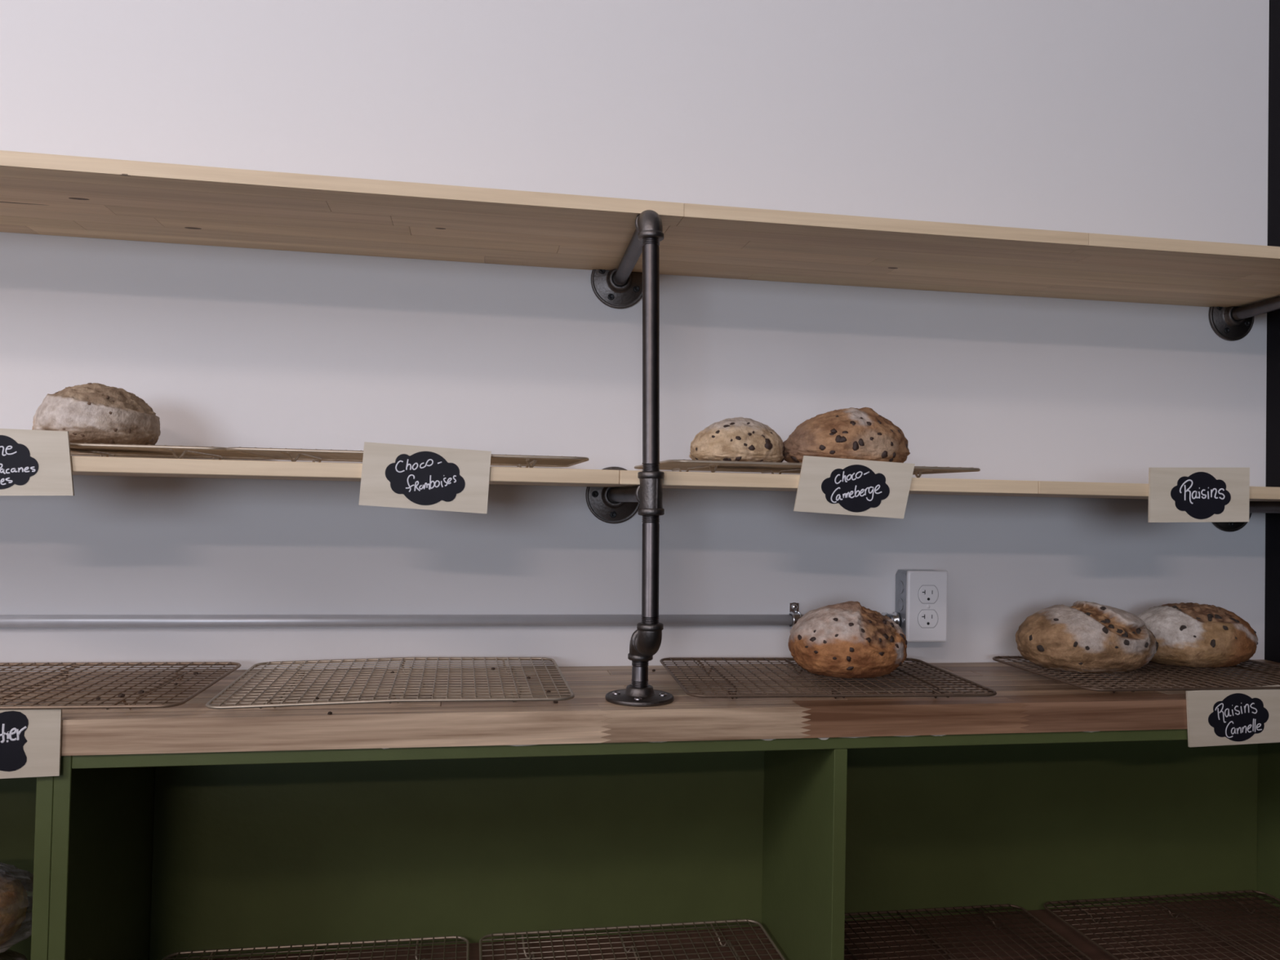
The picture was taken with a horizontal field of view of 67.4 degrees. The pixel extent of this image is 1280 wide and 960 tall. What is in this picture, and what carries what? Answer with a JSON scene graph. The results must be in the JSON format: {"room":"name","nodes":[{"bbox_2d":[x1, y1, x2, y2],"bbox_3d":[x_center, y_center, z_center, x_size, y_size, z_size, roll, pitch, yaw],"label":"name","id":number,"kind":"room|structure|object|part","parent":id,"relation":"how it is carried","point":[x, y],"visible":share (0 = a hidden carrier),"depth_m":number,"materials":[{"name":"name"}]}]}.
{"room":"food shop","nodes":[
{"label":"food shop","id":0,"kind":"room"},
{"bbox_2d":[0,0,1269,671],"bbox_3d":[-0.950,-0.450,1.405,4.392,3.160,0.100,1,-1,-10],"label":"wall","id":1,"kind":"structure","parent":0,"point":[1148,118],"depth_m":1.51,"materials":[{"name":"white paint"}]},
{"bbox_2d":[0,612,900,627],"bbox_3d":[-0.581,0.205,1.393,2.034,0.027,0.029,1,-1,-10],"label":"conduit","id":2,"kind":"object","parent":1,"relation":"attached to","point":[6,620],"visible":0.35,"depth_m":1.43,"materials":[{"name":"metal"}]},
{"bbox_2d":[789,602,802,628],"bbox_3d":[0.251,0.218,1.542,0.017,0.041,0.022,1,-1,-10],"label":"strap","id":3,"kind":"object","parent":1,"relation":"attached to","point":[793,606],"visible":0.75,"depth_m":1.54,"materials":[{"name":"metal"}]},
{"bbox_2d":[895,569,947,642],"bbox_3d":[0.457,0.203,1.563,0.070,0.114,0.053,1,-1,-10],"label":"outlet","id":4,"kind":"object","parent":1,"relation":"attached to","point":[921,595],"visible":0.96,"depth_m":1.54,"materials":[{"name":"white plastic"}]},
{"bbox_2d":[918,609,937,627],"bbox_3d":[0.461,0.222,1.539,0.034,0.028,0.004,1,-1,-10],"label":"receptacle","id":5,"kind":"object","parent":4,"relation":"attached to","point":[926,618],"depth_m":1.54,"materials":[{"name":"white plastic"}]},
{"bbox_2d":[918,585,937,603],"bbox_3d":[0.462,0.183,1.540,0.034,0.028,0.004,1,-1,-10],"label":"receptacle","id":6,"kind":"object","parent":4,"relation":"attached to","point":[926,593],"depth_m":1.54,"materials":[{"name":"white plastic"}]},
{"bbox_2d":[1264,0,1279,662],"bbox_3d":[1.779,-0.458,-1.720,0.100,3.160,7.000,1,-1,-10],"label":"wall","id":7,"kind":"structure","parent":0,"point":[1272,594],"depth_m":1.70,"materials":[{"name":"black paint"}]},
{"bbox_3d":[-0.417,1.119,-2.133,4.492,0.100,7.200,1,-1,-10],"label":"floor","id":8,"kind":"structure","parent":0,"visible":0},
{"bbox_2d":[0,776,53,959],"bbox_3d":[-1.134,0.712,1.145,0.894,0.820,0.307,1,-1,-10],"label":"base cabinet","id":9,"kind":"object","parent":8,"relation":"on","point":[26,803],"visible":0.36,"depth_m":1.34,"materials":[{"name":"green paint"}]},
{"bbox_2d":[0,949,27,959],"bbox_3d":[-0.856,0.616,1.137,0.266,0.123,0.191,1,-1,-10],"label":"bread","id":10,"kind":"object","parent":9,"relation":"on","point":[9,954],"visible":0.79,"depth_m":1.21,"materials":[{"name":"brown food"}]},
{"bbox_2d":[0,862,33,952],"bbox_3d":[-0.850,0.505,1.140,0.269,0.095,0.182,1,-1,-10],"label":"bread","id":11,"kind":"object","parent":10,"relation":"on","point":[15,915],"visible":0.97,"depth_m":1.16,"materials":[{"name":"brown food"}]},
{"bbox_3d":[-1.159,0.697,1.292,0.858,0.754,0.009,1,-1,-10],"label":"panel","id":12,"kind":"part","parent":9,"relation":"part of","materials":[{"name":"green paint"}]},
{"bbox_3d":[-0.703,0.722,1.221,0.018,0.820,0.307,1,-1,-10],"label":"panel","id":13,"kind":"part","parent":9,"relation":"part of","materials":[{"name":"green paint"}]},
{"bbox_2d":[48,728,1279,959],"bbox_3d":[0.215,0.744,1.382,1.846,0.820,0.308,1,-1,-10],"label":"base cabinet","id":14,"kind":"object","parent":8,"relation":"on","point":[155,856],"visible":0.83,"depth_m":1.46,"materials":[{"name":"green paint"}]},
{"bbox_3d":[-0.685,0.722,1.224,0.018,0.820,0.307,1,-1,-10],"label":"panel","id":15,"kind":"part","parent":14,"relation":"part of","materials":[{"name":"green paint"}]},
{"bbox_2d":[161,935,469,959],"bbox_3d":[-0.439,0.681,1.259,0.424,0.018,0.284,1,-1,-10],"label":"cooling rack","id":16,"kind":"object","parent":14,"relation":"on","point":[464,940],"visible":1,"depth_m":1.38,"materials":[{"name":"metal"}]},
{"bbox_3d":[0.223,0.342,1.390,1.809,0.016,0.307,1,-1,-10],"label":"panel","id":17,"kind":"part","parent":14,"relation":"part of","materials":[{"name":"green paint"}]},
{"bbox_2d":[479,919,786,959],"bbox_3d":[-0.003,0.691,1.336,0.434,0.018,0.284,1,-1,-10],"label":"cooling rack","id":18,"kind":"object","parent":14,"relation":"in","point":[711,922],"visible":1,"depth_m":1.43,"materials":[{"name":"metal"}]},
{"bbox_2d":[0,659,1279,755],"bbox_3d":[-0.216,0.303,1.312,2.755,0.040,0.311,1,-1,-10],"label":"countertop","id":19,"kind":"structure","parent":14,"relation":"on","point":[1024,701],"depth_m":1.22,"materials":[{"name":"brown wood"}]},
{"bbox_2d":[0,705,62,778],"bbox_3d":[-0.730,0.291,1.061,0.166,0.084,0.004,1,-1,-10],"label":"price sign","id":20,"kind":"object","parent":19,"relation":"attached to","point":[30,740],"visible":1,"depth_m":1.07,"materials":[{"name":"white wood"}]},
{"bbox_2d":[0,661,240,709],"bbox_3d":[-0.759,0.261,1.200,0.441,0.018,0.299,1,-1,-10],"label":"cooling rack","id":21,"kind":"object","parent":19,"relation":"on","point":[184,664],"visible":1,"depth_m":1.21,"materials":[{"name":"brown metal"}]},
{"bbox_2d":[117,693,124,697],"bbox_3d":[-0.609,0.253,1.128,0.007,0.005,0.007,1,-1,18],"label":"crumb","id":22,"kind":"object","parent":21,"relation":"on","point":[121,695],"visible":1,"depth_m":1.13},
{"bbox_2d":[205,657,574,709],"bbox_3d":[-0.315,0.270,1.273,0.431,0.021,0.304,1,-1,-10],"label":"cooling rack","id":23,"kind":"object","parent":19,"relation":"on","point":[209,704],"visible":1,"depth_m":1.25,"materials":[{"name":"metal"}]},
{"bbox_2d":[585,209,673,706],"bbox_3d":[-0.009,-0.037,1.338,0.092,0.650,0.344,1,-1,-10],"label":"shelf bracket","id":24,"kind":"object","parent":19,"relation":"on","point":[620,287],"visible":0.98,"depth_m":1.18,"materials":[{"name":"black metal"}]},
{"bbox_2d":[71,456,1279,501],"bbox_3d":[-0.209,-0.005,1.318,2.741,0.018,0.312,1,-1,-10],"label":"wall shelf","id":25,"kind":"object","parent":24,"relation":"on","point":[81,465],"visible":0.7,"depth_m":1.21,"materials":[{"name":"brown wood"}]},
{"bbox_2d":[0,428,74,495],"bbox_3d":[-0.709,-0.019,1.069,0.147,0.077,0.004,1,-1,-10],"label":"price sign","id":26,"kind":"object","parent":25,"relation":"attached to","point":[33,462],"visible":1,"depth_m":1.07,"materials":[{"name":"white wood"}]},
{"bbox_2d":[69,442,275,459],"bbox_3d":[-0.723,-0.034,1.235,0.434,0.016,0.294,1,-1,-10],"label":"cooling rack","id":27,"kind":"object","parent":25,"relation":"on","point":[97,449],"visible":0.66,"depth_m":1.23,"materials":[{"name":"metal"}]},
{"bbox_2d":[31,382,160,444],"bbox_3d":[-0.691,-0.082,1.226,0.144,0.082,0.143,1,-1,-10],"label":"bread loaf","id":28,"kind":"object","parent":27,"relation":"on","point":[91,412],"visible":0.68,"depth_m":1.18,"materials":[{"name":"beige food"}]},
{"bbox_2d":[226,446,589,467],"bbox_3d":[-0.300,-0.024,1.301,0.434,0.016,0.294,1,-1,-10],"label":"cooling rack","id":29,"kind":"object","parent":25,"relation":"on","point":[293,455],"visible":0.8,"depth_m":1.24,"materials":[{"name":"metal"}]},
{"bbox_2d":[358,441,491,513],"bbox_3d":[-0.256,-0.002,1.148,0.153,0.082,0.004,1,-1,-10],"label":"price sign","id":30,"kind":"object","parent":25,"relation":"attached to","point":[393,475],"visible":1,"depth_m":1.15,"materials":[{"name":"white wood"}]},
{"bbox_2d":[634,459,980,477],"bbox_3d":[0.226,-0.011,1.393,0.434,0.016,0.294,1,-1,-10],"label":"cooling rack","id":31,"kind":"object","parent":25,"relation":"on","point":[762,467],"visible":0.64,"depth_m":1.33,"materials":[{"name":"metal"}]},
{"bbox_2d":[688,417,785,462],"bbox_3d":[0.139,-0.055,1.371,0.136,0.068,0.134,1,-1,-10],"label":"bread loaf","id":32,"kind":"object","parent":31,"relation":"on","point":[736,438],"visible":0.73,"depth_m":1.32,"materials":[{"name":"beige food"}]},
{"bbox_2d":[782,407,910,462],"bbox_3d":[0.294,-0.061,1.379,0.179,0.087,0.163,1,-1,-10],"label":"bread loaf","id":33,"kind":"object","parent":31,"relation":"on","point":[851,433],"visible":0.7,"depth_m":1.32,"materials":[{"name":"brown food"}]},
{"bbox_2d":[793,455,915,518],"bbox_3d":[0.278,0.010,1.242,0.164,0.078,0.004,1,-1,-10],"label":"price sign","id":34,"kind":"object","parent":25,"relation":"attached to","point":[826,485],"visible":1,"depth_m":1.24,"materials":[{"name":"white wood"}]},
{"bbox_2d":[1147,467,1249,522],"bbox_3d":[0.775,0.020,1.330,0.156,0.079,0.004,1,-1,-10],"label":"price sign","id":35,"kind":"object","parent":25,"relation":"attached to","point":[1175,495],"visible":1,"depth_m":1.33,"materials":[{"name":"white wood"}]},
{"bbox_2d":[659,657,996,699],"bbox_3d":[0.251,0.285,1.368,0.416,0.018,0.284,1,-1,-7],"label":"cooling rack","id":36,"kind":"object","parent":19,"relation":"on","point":[731,695],"visible":0.86,"depth_m":1.32,"materials":[{"name":"metal"}]},
{"bbox_2d":[788,600,906,678],"bbox_3d":[0.301,0.227,1.389,0.169,0.103,0.152,1,-1,-10],"label":"bread loaf","id":37,"kind":"object","parent":36,"relation":"on","point":[849,639],"visible":1,"depth_m":1.34,"materials":[{"name":"brown food"}]},
{"bbox_2d":[992,655,1279,693],"bbox_3d":[0.805,0.298,1.467,0.443,0.018,0.276,1,-1,-10],"label":"cooling rack","id":38,"kind":"object","parent":19,"relation":"on","point":[1115,687],"visible":0.73,"depth_m":1.41,"materials":[{"name":"metal"}]},
{"bbox_2d":[1015,600,1158,673],"bbox_3d":[0.685,0.238,1.475,0.210,0.101,0.166,1,-1,-10],"label":"bread loaf","id":39,"kind":"object","parent":38,"relation":"on","point":[1082,637],"visible":1,"depth_m":1.42,"materials":[{"name":"brown food"}]},
{"bbox_2d":[1137,602,1257,667],"bbox_3d":[0.886,0.246,1.546,0.200,0.096,0.157,1,-1,-10],"label":"bread loaf","id":40,"kind":"object","parent":38,"relation":"on","point":[1188,634],"visible":0.9,"depth_m":1.49,"materials":[{"name":"beige food"}]},
{"bbox_2d":[1186,684,1279,746],"bbox_3d":[0.825,0.328,1.334,0.148,0.083,0.004,1,-1,-10],"label":"price sign","id":41,"kind":"object","parent":19,"relation":"attached to","point":[1215,717],"visible":1,"depth_m":1.33,"materials":[{"name":"white wood"}]},
{"bbox_2d":[1208,296,1279,532],"bbox_3d":[1.072,-0.014,1.528,0.092,0.650,0.344,1,-1,-10],"label":"stand","id":42,"kind":"object","parent":19,"relation":"on","point":[1232,323],"visible":0.45,"depth_m":1.69,"materials":[{"name":"black metal"}]},
{"bbox_2d":[0,150,1279,306],"bbox_3d":[-0.202,-0.345,1.325,2.741,0.019,0.312,1,-1,-10],"label":"wall shelf","id":43,"kind":"object","parent":42,"relation":"on","point":[41,193],"visible":0.99,"depth_m":1.31,"materials":[{"name":"brown wood"}]},
{"bbox_3d":[0.216,0.714,1.378,1.809,0.016,0.297,1,-1,-10],"label":"panel","id":44,"kind":"part","parent":14,"relation":"part of","materials":[{"name":"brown wood"}]},
{"bbox_2d":[844,903,1093,959],"bbox_3d":[0.447,0.702,1.415,0.414,0.018,0.284,1,-1,-10],"label":"cooling rack","id":45,"kind":"object","parent":14,"relation":"on","point":[978,907],"visible":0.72,"depth_m":1.47,"materials":[{"name":"metal"}]},
{"bbox_2d":[1043,889,1279,959],"bbox_3d":[0.895,0.713,1.494,0.424,0.018,0.284,1,-1,-10],"label":"cooling rack","id":46,"kind":"object","parent":14,"relation":"on","point":[1248,891],"visible":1,"depth_m":1.53,"materials":[{"name":"metal"}]},
{"bbox_3d":[1.115,0.766,1.540,0.018,0.820,0.307,1,-1,-10],"label":"panel","id":47,"kind":"part","parent":14,"relation":"part of","materials":[{"name":"green paint"}]}
]}

